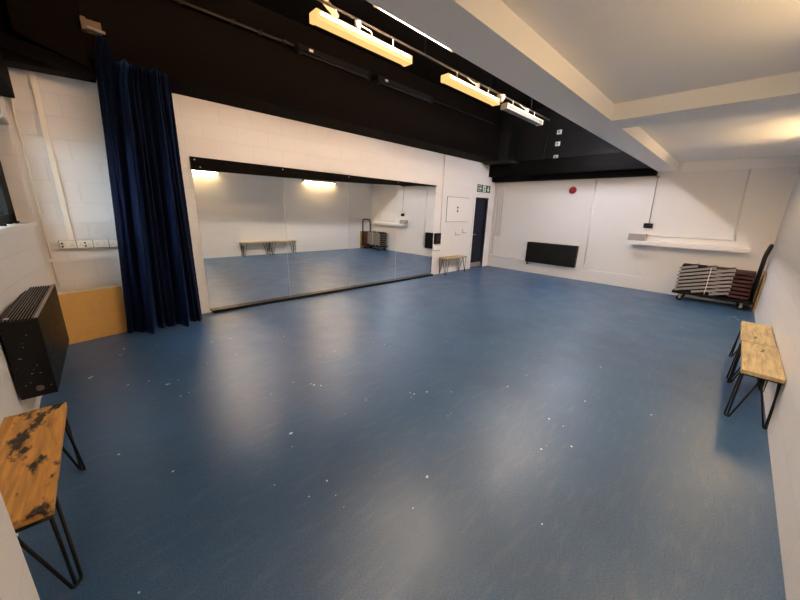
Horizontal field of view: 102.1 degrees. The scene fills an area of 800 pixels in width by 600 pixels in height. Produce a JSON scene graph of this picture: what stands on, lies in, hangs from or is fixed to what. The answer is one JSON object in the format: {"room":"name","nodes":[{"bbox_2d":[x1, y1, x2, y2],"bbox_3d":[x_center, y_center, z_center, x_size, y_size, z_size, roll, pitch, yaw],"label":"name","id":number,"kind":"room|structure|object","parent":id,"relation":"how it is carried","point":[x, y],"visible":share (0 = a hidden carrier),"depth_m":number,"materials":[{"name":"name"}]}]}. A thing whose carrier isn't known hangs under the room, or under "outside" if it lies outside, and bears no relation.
{"room":"exercise studio","nodes":[
{"label":"exercise studio","id":0,"kind":"room"},
{"bbox_2d":[0,492,39,599],"bbox_3d":[-0.775,0.253,-0.157,0.785,2.748,2.100,-13,21,-42],"label":"wall","id":1,"kind":"structure","parent":0,"point":[16,581],"depth_m":0.99,"materials":[{"name":"white paint"}]},
{"bbox_2d":[0,96,50,425],"bbox_3d":[-2.151,-0.244,1.276,0.432,2.860,6.202,-12,21,-41],"label":"wall","id":2,"kind":"structure","parent":0,"point":[23,266],"depth_m":3.02,"materials":[{"name":"white paint"}]},
{"bbox_2d":[0,102,8,124],"bbox_3d":[-3.763,-1.764,3.024,0.082,0.160,0.440,-13,21,-42],"label":"box","id":3,"kind":"object","parent":2,"relation":"attached to","point":[4,120],"visible":1,"depth_m":3.02,"materials":[{"name":"white plastic"}]},
{"bbox_2d":[0,54,14,97],"bbox_3d":[-3.530,-2.033,2.806,0.110,0.270,1.130,-13,21,-42],"label":"blind cassette","id":4,"kind":"object","parent":2,"relation":"attached to","point":[6,89],"visible":1,"depth_m":2.97,"materials":[{"name":"black metal"}]},
{"bbox_2d":[0,161,16,226],"bbox_3d":[-3.524,-1.207,2.725,0.060,1.140,1.500,-13,21,-42],"label":"window","id":5,"kind":"structure","parent":2,"relation":"in","point":[7,214],"depth_m":3.09,"materials":[{"name":"black glass"}]},
{"bbox_2d":[0,222,37,233],"bbox_3d":[-3.542,-0.645,2.894,0.320,0.037,1.620,-13,21,-42],"label":"trim","id":6,"kind":"structure","parent":2,"relation":"attached to","point":[10,227],"depth_m":2.97,"materials":[{"name":"white paint"}]},
{"bbox_2d":[16,396,41,535],"bbox_3d":[-2.757,0.851,2.456,0.142,0.085,3.995,-12,20,-40],"label":"baseboard","id":7,"kind":"structure","parent":2,"relation":"attached to","point":[33,403],"depth_m":2.50,"materials":[{"name":"white paint"}]},
{"bbox_2d":[0,284,68,399],"bbox_3d":[-3.071,0.282,2.764,0.187,0.598,1.287,-12,20,-40],"label":"heater","id":8,"kind":"object","parent":2,"relation":"attached to","point":[33,331],"visible":1,"depth_m":2.37,"materials":[{"name":"black metal"}]},
{"bbox_2d":[94,35,201,333],"bbox_3d":[-3.007,-1.202,3.855,0.848,3.259,0.284,-13,21,-42],"label":"curtain","id":9,"kind":"object","parent":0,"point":[160,286],"visible":1,"depth_m":3.89,"materials":[{"name":"blue fabric"}]},
{"bbox_2d":[0,0,502,313],"bbox_3d":[-0.904,-2.367,6.414,10.630,4.300,0.250,-13,21,-42],"label":"wall","id":10,"kind":"structure","parent":0,"point":[205,129],"depth_m":4.33,"materials":[{"name":"white paint"}]},
{"bbox_2d":[9,98,59,286],"bbox_3d":[-3.952,-1.221,3.481,0.060,2.220,0.035,-13,21,-42],"label":"pipe","id":11,"kind":"object","parent":10,"relation":"attached to","point":[52,260],"visible":0.76,"depth_m":3.49,"materials":[{"name":"white plastic"}]},
{"bbox_2d":[6,0,89,68],"bbox_3d":[-3.543,-3.086,3.159,0.530,1.350,0.260,-13,21,-42],"label":"trim","id":12,"kind":"structure","parent":10,"relation":"attached to","point":[51,25],"depth_m":3.19,"materials":[{"name":"black paint"}]},
{"bbox_2d":[0,31,96,82],"bbox_3d":[-3.707,-2.460,3.128,1.090,0.390,0.340,-13,21,-42],"label":"trim","id":13,"kind":"structure","parent":10,"relation":"attached to","point":[16,53],"depth_m":3.19,"materials":[{"name":"black paint"}]},
{"bbox_2d":[28,71,73,239],"bbox_3d":[-3.805,-1.518,3.542,0.058,1.700,0.034,-13,21,-42],"label":"trunking","id":14,"kind":"object","parent":10,"relation":"attached to","point":[32,75],"visible":1,"depth_m":3.51,"materials":[{"name":"white plastic"}]},
{"bbox_2d":[58,239,117,248],"bbox_3d":[-3.693,-0.678,3.892,0.580,0.100,0.063,-13,21,-42],"label":"power outlet","id":15,"kind":"object","parent":10,"relation":"attached to","point":[88,243],"visible":0.87,"depth_m":3.85,"materials":[{"name":"grey plastic"}]},
{"bbox_2d":[79,15,105,35],"bbox_3d":[-3.175,-2.828,3.340,0.181,0.120,0.090,-13,21,-42],"label":"curtain bracket","id":16,"kind":"object","parent":10,"relation":"attached to","point":[88,26],"visible":0.97,"depth_m":3.34,"materials":[{"name":"brown wood"}]},
{"bbox_2d":[174,0,294,46],"bbox_3d":[-2.212,-3.577,4.118,1.840,0.040,0.060,-13,21,-42],"label":"conduit","id":17,"kind":"object","parent":10,"relation":"attached to","point":[233,22],"visible":1,"depth_m":4.17,"materials":[{"name":"brown"}]},
{"bbox_2d":[192,169,289,310],"bbox_3d":[-2.421,-0.995,5.117,1.292,2.182,0.007,-13,21,-42],"label":"wall mirror","id":18,"kind":"object","parent":10,"relation":"attached to","point":[242,226],"visible":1,"depth_m":5.07,"materials":[{"name":"clear glass"}]},
{"bbox_2d":[77,0,501,162],"bbox_3d":[-0.329,-3.818,6.170,8.400,1.338,0.270,-13,21,-42],"label":"trim","id":19,"kind":"structure","parent":10,"relation":"attached to","point":[204,56],"depth_m":4.73,"materials":[{"name":"black paint"}]},
{"bbox_2d":[189,156,436,186],"bbox_3d":[-0.979,-2.290,6.149,5.199,0.165,0.024,-13,21,-42],"label":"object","id":20,"kind":"object","parent":10,"relation":"attached to","point":[197,163],"visible":1,"depth_m":5.21,"materials":[{"name":"black metal"}]},
{"bbox_2d":[283,177,348,296],"bbox_3d":[-1.488,-1.207,5.994,1.292,2.182,0.007,-13,21,-42],"label":"wall mirror","id":21,"kind":"object","parent":10,"relation":"attached to","point":[316,211],"visible":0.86,"depth_m":5.95,"materials":[{"name":"clear glass"}]},
{"bbox_2d":[212,274,432,313],"bbox_3d":[-1.022,-0.243,6.704,5.160,0.045,0.083,-13,21,-42],"label":"trim","id":22,"kind":"structure","parent":10,"relation":"attached to","point":[231,308],"depth_m":6.02,"materials":[{"name":"black metal"}]},
{"bbox_2d":[295,43,370,80],"bbox_3d":[-1.028,-3.786,5.183,1.350,0.130,0.120,-13,21,-42],"label":"light bar","id":23,"kind":"object","parent":10,"relation":"attached to","point":[300,48],"visible":1,"depth_m":5.08,"materials":[{"name":"black metal"}]},
{"bbox_2d":[348,182,396,286],"bbox_3d":[-0.554,-1.418,6.871,1.292,2.182,0.007,-13,21,-42],"label":"wall mirror","id":24,"kind":"object","parent":10,"relation":"attached to","point":[372,208],"visible":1,"depth_m":6.83,"materials":[{"name":"clear glass"}]},
{"bbox_2d":[374,75,432,103],"bbox_3d":[0.108,-4.043,6.250,1.490,0.130,0.120,-13,21,-42],"label":"light bar","id":25,"kind":"object","parent":10,"relation":"attached to","point":[378,79],"visible":1,"depth_m":6.13,"materials":[{"name":"black metal"}]},
{"bbox_2d":[395,185,435,278],"bbox_3d":[0.380,-1.630,7.748,1.292,2.182,0.007,-13,21,-42],"label":"wall mirror","id":26,"kind":"object","parent":10,"relation":"attached to","point":[415,204],"visible":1,"depth_m":7.71,"materials":[{"name":"clear glass"}]},
{"bbox_2d":[433,246,439,250],"bbox_3d":[0.939,-1.335,8.391,0.251,0.111,0.026,-13,21,-42],"label":"wall socket","id":27,"kind":"object","parent":10,"relation":"attached to","point":[437,248],"visible":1,"depth_m":8.39,"materials":[{"name":"white plastic"}]},
{"bbox_2d":[433,233,440,243],"bbox_3d":[0.962,-1.581,8.318,0.230,0.270,0.054,-13,21,-42],"label":"control box","id":28,"kind":"object","parent":10,"relation":"attached to","point":[437,236],"visible":1,"depth_m":8.28,"materials":[{"name":"black plastic"}]},
{"bbox_2d":[440,155,445,232],"bbox_3d":[1.069,-2.501,8.164,0.043,2.150,0.027,-13,21,-42],"label":"trunking","id":29,"kind":"object","parent":10,"relation":"attached to","point":[444,155],"visible":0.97,"depth_m":8.10,"materials":[{"name":"white paint"}]},
{"bbox_2d":[446,196,469,221],"bbox_3d":[1.563,-2.427,8.688,0.980,0.636,0.021,-13,21,-42],"label":"hatch","id":30,"kind":"object","parent":10,"relation":"attached to","point":[457,209],"visible":1,"depth_m":8.65,"materials":[{"name":"grey"}]},
{"bbox_2d":[433,100,493,123],"bbox_3d":[1.549,-4.429,7.650,2.500,0.028,0.027,-13,21,-42],"label":"conduit","id":31,"kind":"object","parent":10,"relation":"attached to","point":[433,100],"visible":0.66,"depth_m":7.53,"materials":[{"name":"black metal"}]},
{"bbox_2d":[470,197,486,267],"bbox_3d":[2.317,-1.990,9.666,0.679,2.045,0.088,-13,21,-42],"label":"door","id":32,"kind":"structure","parent":10,"relation":"in","point":[480,205],"depth_m":9.69,"materials":[{"name":"blue paint"}]},
{"bbox_2d":[468,195,490,268],"bbox_3d":[2.297,-2.031,9.700,0.829,2.105,0.215,-13,21,-42],"label":"trim","id":33,"kind":"structure","parent":10,"relation":"attached to","point":[475,196],"depth_m":9.67,"materials":[{"name":"white paint"}]},
{"bbox_2d":[477,184,490,192],"bbox_3d":[2.422,-3.205,9.318,0.670,0.200,0.018,-13,21,-42],"label":"exit sign","id":34,"kind":"object","parent":10,"relation":"attached to","point":[480,188],"visible":1,"depth_m":9.30,"materials":[{"name":"green plastic"}]},
{"bbox_2d":[249,0,546,115],"bbox_3d":[0.621,-4.042,4.386,10.630,0.100,4.448,-13,21,-42],"label":"ceiling","id":35,"kind":"structure","parent":0,"point":[298,11],"depth_m":5.48,"materials":[{"name":"black paint"}]},
{"bbox_2d":[317,0,558,123],"bbox_3d":[0.452,-3.368,3.860,7.556,0.931,0.078,-13,21,-42],"label":"conduit","id":36,"kind":"object","parent":35,"relation":"hanging from","point":[321,1],"visible":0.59,"depth_m":3.71,"materials":[{"name":"brown"}]},
{"bbox_2d":[323,0,338,18],"bbox_3d":[-0.780,-2.979,3.152,0.381,0.420,0.057,4,16,9],"label":"conduit","id":37,"kind":"object","parent":36,"relation":"attached to","point":[331,10],"visible":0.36,"depth_m":3.15,"materials":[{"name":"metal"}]},
{"bbox_2d":[354,20,360,29],"bbox_3d":[-0.412,-2.685,3.157,0.064,0.058,0.064,-13,21,-42],"label":"junction box","id":38,"kind":"object","parent":36,"relation":"attached to","point":[356,24],"visible":0.91,"depth_m":3.14,"materials":[{"name":"white plastic"}]},
{"bbox_2d":[309,8,411,66],"bbox_3d":[-0.335,-2.652,3.245,1.204,0.173,0.122,-13,21,-42],"label":"light","id":39,"kind":"object","parent":36,"relation":"hanging from","point":[317,17],"visible":1,"depth_m":3.15,"materials":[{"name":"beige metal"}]},
{"bbox_2d":[321,13,409,57],"bbox_3d":[-0.336,-2.619,3.254,1.120,0.018,0.120,-13,21,-42],"label":"diffuser","id":40,"kind":"object","parent":39,"relation":"attached to","point":[324,16],"depth_m":3.16,"materials":[{"name":"yellow plastic"}]},
{"bbox_2d":[441,72,499,105],"bbox_3d":[1.017,-2.951,4.487,1.264,0.173,0.122,-13,21,-42],"label":"light","id":41,"kind":"object","parent":36,"relation":"hanging from","point":[455,82],"visible":1,"depth_m":4.39,"materials":[{"name":"beige metal"}]},
{"bbox_2d":[451,76,497,99],"bbox_3d":[1.016,-2.918,4.497,1.180,0.018,0.120,-13,21,-42],"label":"diffuser","id":42,"kind":"object","parent":41,"relation":"attached to","point":[453,78],"depth_m":4.41,"materials":[{"name":"yellow plastic"}]},
{"bbox_2d":[496,94,504,102],"bbox_3d":[1.550,-3.103,4.979,0.130,0.088,0.130,-13,21,-42],"label":"smoke detector","id":43,"kind":"object","parent":36,"relation":"attached to","point":[501,97],"visible":0.69,"depth_m":4.93,"materials":[{"name":"white plastic"}]},
{"bbox_2d":[500,101,542,125],"bbox_3d":[2.106,-3.194,5.497,1.314,0.173,0.122,-13,21,-42],"label":"light","id":44,"kind":"object","parent":36,"relation":"hanging from","point":[510,108],"visible":1,"depth_m":5.40,"materials":[{"name":"white metal"}]},
{"bbox_2d":[504,106,541,124],"bbox_3d":[2.104,-3.133,5.514,1.230,0.040,0.120,-13,21,-42],"label":"diffuser","id":45,"kind":"object","parent":44,"relation":"attached to","point":[513,110],"depth_m":5.46,"materials":[{"name":"grey plastic"}]},
{"bbox_2d":[18,266,785,599],"bbox_3d":[1.195,0.395,4.920,10.730,0.100,6.490,-13,21,-42],"label":"floor","id":46,"kind":"structure","parent":0,"point":[677,501],"depth_m":2.23,"materials":[{"name":"blue plastic"}]},
{"bbox_2d":[0,402,85,589],"bbox_3d":[-1.752,0.938,1.561,0.266,0.455,0.960,-12,21,-41],"label":"bench","id":47,"kind":"object","parent":46,"relation":"on","point":[31,442],"visible":0.95,"depth_m":1.42,"materials":[{"name":"brown wood"}]},
{"bbox_2d":[57,284,126,343],"bbox_3d":[-3.708,0.157,3.917,0.190,0.588,0.566,12,18,33],"label":"storage box","id":48,"kind":"object","parent":46,"relation":"on","point":[95,312],"visible":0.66,"depth_m":3.84,"materials":[{"name":"brown wood"}]},
{"bbox_2d":[88,294,738,593],"bbox_3d":[1.240,0.356,4.876,8.618,0.001,5.419,-13,21,-42],"label":"paint flecks","id":49,"kind":"object","parent":46,"relation":"on","point":[482,294],"visible":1,"depth_m":2.51,"materials":[{"name":"white paint"}]},
{"bbox_2d":[439,255,466,275],"bbox_3d":[1.435,-0.955,8.802,0.960,0.455,0.266,-13,21,-42],"label":"bench","id":50,"kind":"object","parent":46,"relation":"on","point":[455,256],"visible":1,"depth_m":8.62,"materials":[{"name":"brown wood"}]},
{"bbox_2d":[672,244,773,309],"bbox_3d":[6.244,-0.529,6.346,0.460,1.237,1.197,-13,21,-42],"label":"trolley","id":51,"kind":"object","parent":46,"relation":"on","point":[740,303],"visible":0.97,"depth_m":6.10,"materials":[{"name":"black metal"}]},
{"bbox_2d":[674,286,748,299],"bbox_3d":[6.204,-0.179,6.473,0.410,0.115,1.076,-13,21,-42],"label":"folded chair","id":52,"kind":"object","parent":51,"relation":"on","point":[679,287],"visible":0.58,"depth_m":6.32,"materials":[{"name":"silver metal"}]},
{"bbox_2d":[675,283,749,295],"bbox_3d":[6.208,-0.250,6.450,0.410,0.115,1.076,-13,21,-42],"label":"folded chair","id":53,"kind":"object","parent":52,"relation":"on","point":[745,293],"visible":0.66,"depth_m":6.31,"materials":[{"name":"silver metal"}]},
{"bbox_2d":[676,279,750,291],"bbox_3d":[6.208,-0.322,6.429,0.410,0.115,1.076,-13,21,-42],"label":"folded chair","id":54,"kind":"object","parent":53,"relation":"on","point":[738,288],"visible":0.79,"depth_m":6.29,"materials":[{"name":"silver metal"}]},
{"bbox_2d":[677,275,752,287],"bbox_3d":[6.210,-0.394,6.411,0.410,0.115,1.076,-13,21,-42],"label":"folded chair","id":55,"kind":"object","parent":54,"relation":"on","point":[746,285],"visible":0.69,"depth_m":6.27,"materials":[{"name":"silver metal"}]},
{"bbox_2d":[677,272,753,283],"bbox_3d":[6.209,-0.466,6.393,0.410,0.115,1.076,-13,21,-42],"label":"folded chair","id":56,"kind":"object","parent":55,"relation":"on","point":[739,280],"visible":0.76,"depth_m":6.25,"materials":[{"name":"silver metal"}]},
{"bbox_2d":[679,268,754,279],"bbox_3d":[6.218,-0.538,6.373,0.410,0.115,1.076,-13,21,-42],"label":"folded chair","id":57,"kind":"object","parent":56,"relation":"on","point":[740,276],"visible":0.74,"depth_m":6.24,"materials":[{"name":"silver metal"}]},
{"bbox_2d":[680,263,755,275],"bbox_3d":[6.218,-0.609,6.352,0.410,0.115,1.076,-13,21,-42],"label":"folded chair","id":58,"kind":"object","parent":57,"relation":"on","point":[698,266],"visible":1,"depth_m":6.26,"materials":[{"name":"silver metal"}]},
{"bbox_2d":[726,321,775,387],"bbox_3d":[3.843,0.571,3.545,0.960,0.455,0.266,-13,21,-42],"label":"bench","id":59,"kind":"object","parent":46,"relation":"on","point":[760,334],"visible":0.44,"depth_m":3.41,"materials":[{"name":"brown wood"}]},
{"bbox_2d":[724,341,785,428],"bbox_3d":[3.170,0.727,2.902,0.960,0.455,0.266,-13,21,-42],"label":"bench","id":60,"kind":"object","parent":46,"relation":"on","point":[762,362],"visible":0.94,"depth_m":2.70,"materials":[{"name":"brown wood"}]},
{"bbox_2d":[752,271,765,312],"bbox_3d":[6.657,-0.152,5.998,0.580,0.720,0.014,-13,21,-42],"label":"plywood board","id":61,"kind":"object","parent":46,"relation":"on","point":[764,272],"visible":1,"depth_m":5.90,"materials":[{"name":"beige wood"}]},
{"bbox_2d":[487,107,799,291],"bbox_3d":[4.978,-2.567,7.825,0.200,4.300,5.890,-13,21,-42],"label":"wall","id":62,"kind":"structure","parent":0,"point":[697,204],"depth_m":7.46,"materials":[{"name":"white paint"}]},
{"bbox_2d":[490,187,505,252],"bbox_3d":[2.969,-2.398,9.804,0.040,1.959,0.268,-13,21,-42],"label":"pipe","id":63,"kind":"object","parent":62,"relation":"attached to","point":[498,187],"visible":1,"depth_m":9.74,"materials":[{"name":"white metal"}]},
{"bbox_2d":[495,191,502,235],"bbox_3d":[2.979,-2.604,9.751,0.032,1.325,0.100,-13,21,-42],"label":"pipe","id":64,"kind":"object","parent":62,"relation":"attached to","point":[500,191],"visible":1,"depth_m":9.73,"materials":[{"name":"white paint"}]},
{"bbox_2d":[483,159,518,167],"bbox_3d":[2.861,-3.779,9.030,0.780,0.145,0.760,-13,21,-42],"label":"platform","id":65,"kind":"object","parent":62,"relation":"attached to","point":[505,162],"visible":0.77,"depth_m":8.82,"materials":[{"name":"grey plastic"}]},
{"bbox_3d":[2.934,-4.271,9.040,0.422,0.800,0.480,-13,21,-42],"label":"loudspeaker","id":66,"kind":"object","parent":65,"relation":"on","visible":0,"materials":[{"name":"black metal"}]},
{"bbox_2d":[498,130,509,159],"bbox_3d":[2.788,-4.237,8.902,0.014,0.770,0.450,-13,21,-42],"label":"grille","id":67,"kind":"object","parent":66,"relation":"attached to","point":[504,145],"depth_m":8.83,"materials":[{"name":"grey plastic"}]},
{"bbox_2d":[489,255,524,259],"bbox_3d":[3.221,-1.289,9.781,0.034,0.036,1.160,-13,21,-42],"label":"pipe","id":68,"kind":"object","parent":62,"relation":"attached to","point":[489,255],"visible":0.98,"depth_m":9.74,"materials":[{"name":"white metal"}]},
{"bbox_2d":[542,109,551,158],"bbox_3d":[3.837,-4.309,8.441,0.026,1.302,0.085,-13,21,-42],"label":"conduit","id":69,"kind":"object","parent":62,"relation":"attached to","point":[551,109],"visible":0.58,"depth_m":8.42,"materials":[{"name":"grey plastic"}]},
{"bbox_2d":[525,242,578,267],"bbox_3d":[4.108,-1.219,8.823,0.139,0.634,1.330,-13,21,-42],"label":"radiator","id":70,"kind":"object","parent":62,"relation":"attached to","point":[536,252],"visible":1,"depth_m":8.72,"materials":[{"name":"black metal"}]},
{"bbox_2d":[569,187,576,193],"bbox_3d":[4.372,-2.786,8.193,0.101,0.170,0.170,-13,21,-42],"label":"fire alarm","id":71,"kind":"object","parent":62,"relation":"attached to","point":[572,190],"visible":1,"depth_m":8.16,"materials":[{"name":"red plastic"}]},
{"bbox_2d":[489,152,657,182],"bbox_3d":[4.079,-3.317,8.134,0.430,0.515,3.898,-13,21,-42],"label":"beam","id":72,"kind":"structure","parent":62,"relation":"attached to","point":[621,164],"depth_m":7.81,"materials":[{"name":"black paint"}]},
{"bbox_2d":[582,179,596,267],"bbox_3d":[4.748,-1.882,8.062,0.046,2.161,0.125,-13,21,-42],"label":"conduit","id":73,"kind":"object","parent":62,"relation":"attached to","point":[594,191],"visible":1,"depth_m":8.05,"materials":[{"name":"white paint"}]},
{"bbox_2d":[488,256,756,306],"bbox_3d":[4.844,-0.620,8.275,0.018,0.300,5.870,-13,21,-42],"label":"baseboard","id":74,"kind":"structure","parent":62,"relation":"attached to","point":[621,280],"depth_m":8.13,"materials":[{"name":"white paint"}]},
{"bbox_2d":[643,223,652,227],"bbox_3d":[5.560,-1.666,7.243,0.042,0.100,0.170,-13,21,-42],"label":"wall socket","id":75,"kind":"object","parent":62,"relation":"attached to","point":[646,225],"visible":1,"depth_m":7.23,"materials":[{"name":"black plastic"}]},
{"bbox_2d":[649,175,659,222],"bbox_3d":[5.563,-2.201,7.112,0.040,1.010,0.068,-13,21,-42],"label":"conduit","id":76,"kind":"object","parent":62,"relation":"attached to","point":[657,176],"visible":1,"depth_m":7.08,"materials":[{"name":"grey plastic"}]},
{"bbox_2d":[630,240,750,252],"bbox_3d":[5.987,-1.138,6.798,0.200,0.085,1.910,-13,21,-42],"label":"wall shelf","id":77,"kind":"object","parent":62,"relation":"attached to","point":[650,243],"visible":0.98,"depth_m":6.64,"materials":[{"name":"white paint"}]},
{"bbox_2d":[628,233,646,240],"bbox_3d":[5.409,-1.433,7.367,0.147,0.145,0.330,-13,21,-42],"label":"equipment box","id":78,"kind":"object","parent":77,"relation":"on","point":[639,237],"visible":1,"depth_m":7.31,"materials":[{"name":"grey plastic"}]},
{"bbox_2d":[647,234,736,241],"bbox_3d":[6.068,-1.309,6.798,0.025,0.036,1.430,-13,21,-42],"label":"conduit","id":79,"kind":"object","parent":62,"relation":"attached to","point":[647,234],"visible":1,"depth_m":6.76,"materials":[{"name":"white paint"}]},
{"bbox_2d":[681,155,799,171],"bbox_3d":[6.403,-2.580,6.141,0.020,0.188,1.600,-13,21,-42],"label":"trim","id":80,"kind":"structure","parent":62,"relation":"attached to","point":[793,160],"depth_m":6.07,"materials":[{"name":"white paint"}]},
{"bbox_2d":[731,169,750,240],"bbox_3d":[6.535,-1.797,6.173,0.042,1.331,0.098,-13,21,-42],"label":"conduit","id":81,"kind":"object","parent":62,"relation":"attached to","point":[747,181],"visible":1,"depth_m":6.17,"materials":[{"name":"white paint"}]},
{"bbox_2d":[501,0,799,162],"bbox_3d":[2.677,-1.905,2.714,10.630,0.100,2.172,-13,21,-42],"label":"ceiling","id":82,"kind":"structure","parent":0,"point":[629,50],"depth_m":2.29,"materials":[{"name":"white paint"}]},
{"bbox_2d":[366,0,678,171],"bbox_3d":[1.966,-2.713,3.127,10.430,1.710,0.315,-13,21,-42],"label":"beam","id":83,"kind":"structure","parent":82,"relation":"attached to","point":[488,34],"depth_m":2.19,"materials":[{"name":"white paint"}]},
{"bbox_2d":[611,71,799,128],"bbox_3d":[2.979,-1.833,2.972,0.433,0.158,1.677,-13,21,-42],"label":"beam","id":84,"kind":"structure","parent":82,"relation":"attached to","point":[782,90],"depth_m":2.92,"materials":[{"name":"white paint"}]},
{"bbox_2d":[754,169,799,599],"bbox_3d":[3.320,-0.323,2.411,10.630,2.748,0.192,-13,21,-42],"label":"wall","id":85,"kind":"structure","parent":0,"point":[777,307],"depth_m":2.49,"materials":[{"name":"white paint"}]},
{"bbox_3d":[1.998,-3.520,4.430,8.100,0.844,0.027,-13,21,-42],"label":"conduit","id":86,"kind":"object","parent":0,"visible":0},
{"bbox_2d":[373,5,452,51],"bbox_3d":[0.209,-2.596,2.983,1.074,0.172,0.122,-13,21,-42],"label":"light","id":87,"kind":"object","parent":86,"relation":"hanging from","point":[373,5],"visible":0.11,"depth_m":2.93,"materials":[{"name":"white plastic"}]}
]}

